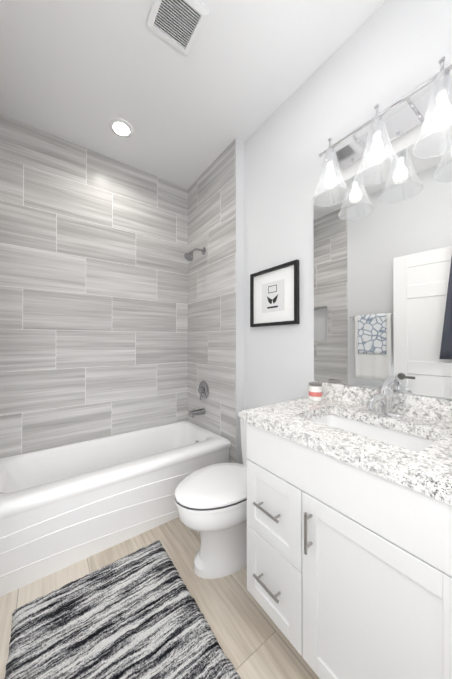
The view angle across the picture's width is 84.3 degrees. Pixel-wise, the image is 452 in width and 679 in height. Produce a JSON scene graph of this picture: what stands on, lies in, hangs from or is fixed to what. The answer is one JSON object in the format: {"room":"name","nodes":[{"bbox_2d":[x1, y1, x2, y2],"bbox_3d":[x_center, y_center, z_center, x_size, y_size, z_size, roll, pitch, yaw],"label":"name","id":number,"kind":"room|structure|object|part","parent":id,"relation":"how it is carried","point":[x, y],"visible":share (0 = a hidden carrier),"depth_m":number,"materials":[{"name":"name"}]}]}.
{"room":"bathroom","nodes":[
{"label":"bathroom","id":0,"kind":"room"},
{"bbox_2d":[0,114,187,457],"bbox_3d":[-1.119,-0.175,2.183,1.850,2.843,0.120,0,-1,-36],"label":"wall","id":1,"kind":"structure","parent":0,"point":[93,299],"depth_m":2.07,"materials":[{"name":"tile"}]},
{"bbox_2d":[0,517,319,678],"bbox_3d":[-0.181,1.288,1.046,2.050,0.100,3.200,0,-1,-36],"label":"floor","id":2,"kind":"structure","parent":0,"point":[253,641],"depth_m":1.16,"materials":[{"name":"brown wood"}]},
{"bbox_2d":[0,420,230,596],"bbox_3d":[-0.795,1.022,1.859,1.520,0.445,0.762,0,-1,-36],"label":"bathtub","id":3,"kind":"object","parent":2,"relation":"on","point":[63,506],"visible":0.88,"depth_m":1.54,"materials":[{"name":"white ceramic"}]},
{"bbox_2d":[4,540,240,678],"bbox_3d":[-0.275,1.225,0.766,0.698,0.020,1.423,0,-1,-36],"label":"rug","id":4,"kind":"object","parent":2,"relation":"on","point":[137,614],"visible":1,"depth_m":1.05,"materials":[{"name":"fabric"}]},
{"bbox_2d":[175,408,253,578],"bbox_3d":[0.054,0.873,1.486,0.751,0.737,0.416,0,-1,-36],"label":"toilet","id":5,"kind":"object","parent":2,"relation":"on","point":[211,502],"visible":0.62,"depth_m":1.32,"materials":[{"name":"white ceramic"}]},
{"bbox_3d":[-0.039,0.823,1.419,0.522,0.057,0.382,0,-1,-36],"label":"seat","id":6,"kind":"part","parent":5,"relation":"part of","materials":[{"name":"white plastic"}]},
{"bbox_3d":[0.274,0.689,1.646,0.209,0.367,0.416,0,-1,-36],"label":"tank","id":7,"kind":"part","parent":5,"relation":"part of","materials":[{"name":"white ceramic"}]},
{"bbox_2d":[242,376,451,678],"bbox_3d":[0.653,0.701,0.798,0.588,1.070,1.240,0,-1,-36],"label":"bathroom vanity","id":8,"kind":"object","parent":2,"relation":"on","point":[349,531],"visible":1,"depth_m":0.79,"materials":[{"name":"white wood"}]},
{"bbox_2d":[309,382,321,400],"bbox_3d":[0.487,0.282,1.359,0.070,0.095,0.070,0,-1,-36],"label":"candle jar","id":9,"kind":"object","parent":8,"relation":"on","point":[315,391],"visible":1,"depth_m":1.33,"materials":[{"name":"white glass"}]},
{"bbox_2d":[312,414,433,451],"bbox_3d":[0.539,0.438,0.983,0.309,0.129,0.474,0,-1,-36],"label":"sink","id":10,"kind":"object","parent":8,"relation":"in","point":[407,439],"depth_m":1.07,"materials":[{"name":"white ceramic"}]},
{"bbox_2d":[366,376,404,417],"bbox_3d":[0.669,0.248,1.078,0.224,0.160,0.150,0,-1,-36],"label":"faucet","id":11,"kind":"object","parent":8,"relation":"on","point":[383,402],"depth_m":1.09,"materials":[{"name":"silver metal"}]},
{"bbox_2d":[0,0,385,188],"bbox_3d":[-0.181,-1.655,1.071,2.050,0.100,3.200,0,-1,-36],"label":"ceiling","id":12,"kind":"structure","parent":0,"point":[82,73],"depth_m":1.49,"materials":[{"name":"white paint"}]},
{"bbox_2d":[109,118,132,137],"bbox_3d":[-0.792,-1.593,1.887,0.170,0.010,0.170,0,-1,-36],"label":"recessed light","id":13,"kind":"object","parent":12,"relation":"in","point":[118,120],"depth_m":1.88,"materials":[{"name":"white"}]},
{"bbox_3d":[-0.792,-1.591,1.887,0.117,0.001,0.117,0,-1,-36],"label":"recessed ceiling light lens","id":14,"kind":"part","parent":13,"relation":"part of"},
{"bbox_2d":[146,0,208,55],"bbox_3d":[-0.244,-1.594,1.241,0.234,0.018,0.234,0,-1,-36],"label":"ceiling vent","id":15,"kind":"object","parent":12,"relation":"in","point":[199,8],"depth_m":1.25,"materials":[{"name":"white plastic"}]},
{"bbox_3d":[-0.244,-1.601,1.241,0.178,0.002,0.178,0,-1,-36],"label":"dark ceiling air vent","id":16,"kind":"part","parent":15,"relation":"part of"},
{"bbox_2d":[188,138,243,463],"bbox_3d":[-0.128,-0.174,2.320,0.084,2.843,0.819,0,-1,-36],"label":"wall","id":17,"kind":"structure","parent":0,"point":[216,283],"depth_m":2.16,"materials":[{"name":"grey tile"}]},
{"bbox_2d":[184,247,205,260],"bbox_3d":[-0.284,-0.792,2.290,0.206,0.154,0.088,0,-1,-36],"label":"shower head","id":18,"kind":"object","parent":17,"relation":"attached to","point":[188,256],"visible":1,"depth_m":2.27},
{"bbox_2d":[189,408,205,417],"bbox_3d":[-0.267,0.673,2.304,0.147,0.080,0.060,0,-1,-36],"label":"tub spout","id":19,"kind":"object","parent":17,"relation":"attached to","point":[193,413],"visible":1,"depth_m":2.28,"materials":[{"name":"silver metal"}]},
{"bbox_2d":[198,381,208,399],"bbox_3d":[-0.233,0.474,2.331,0.063,0.172,0.170,0,-1,-36],"label":"shower valve","id":20,"kind":"object","parent":17,"relation":"attached to","point":[203,389],"visible":1,"depth_m":2.31,"materials":[{"name":"silver metal"}]},
{"bbox_2d":[244,0,451,409],"bbox_3d":[0.535,-0.180,1.577,0.120,2.843,3.200,0,-1,-36],"label":"wall","id":21,"kind":"structure","parent":0,"point":[386,54],"depth_m":1.52,"materials":[{"name":"white paint"}]},
{"bbox_2d":[250,259,299,326],"bbox_3d":[0.324,-0.298,1.743,0.026,0.402,0.438,0,-1,-36],"label":"picture frame","id":22,"kind":"object","parent":21,"relation":"attached to","point":[274,296],"visible":0.98,"depth_m":1.72,"materials":[{"name":"black wood"}]},
{"bbox_2d":[262,279,283,312],"bbox_3d":[0.326,-0.298,1.744,0.001,0.210,0.210,0,-1,-36],"label":"art","id":23,"kind":"object","parent":22,"relation":"attached to","point":[273,289],"depth_m":1.74,"materials":[{"name":"white paper"}]},
{"bbox_2d":[312,56,451,206],"bbox_3d":[0.674,-0.871,1.097,0.222,0.306,0.618,0,-1,-36],"label":"sconce","id":24,"kind":"object","parent":21,"relation":"attached to","point":[380,135],"visible":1,"depth_m":1.07,"materials":[{"name":"white glass"}]},
{"bbox_2d":[314,124,451,399],"bbox_3d":[0.884,-0.306,0.984,0.006,1.083,1.229,0,-1,-36],"label":"mirror","id":25,"kind":"object","parent":21,"relation":"attached to","point":[382,280],"visible":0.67,"depth_m":1.15,"materials":[{"name":"clear glass"}]}
]}

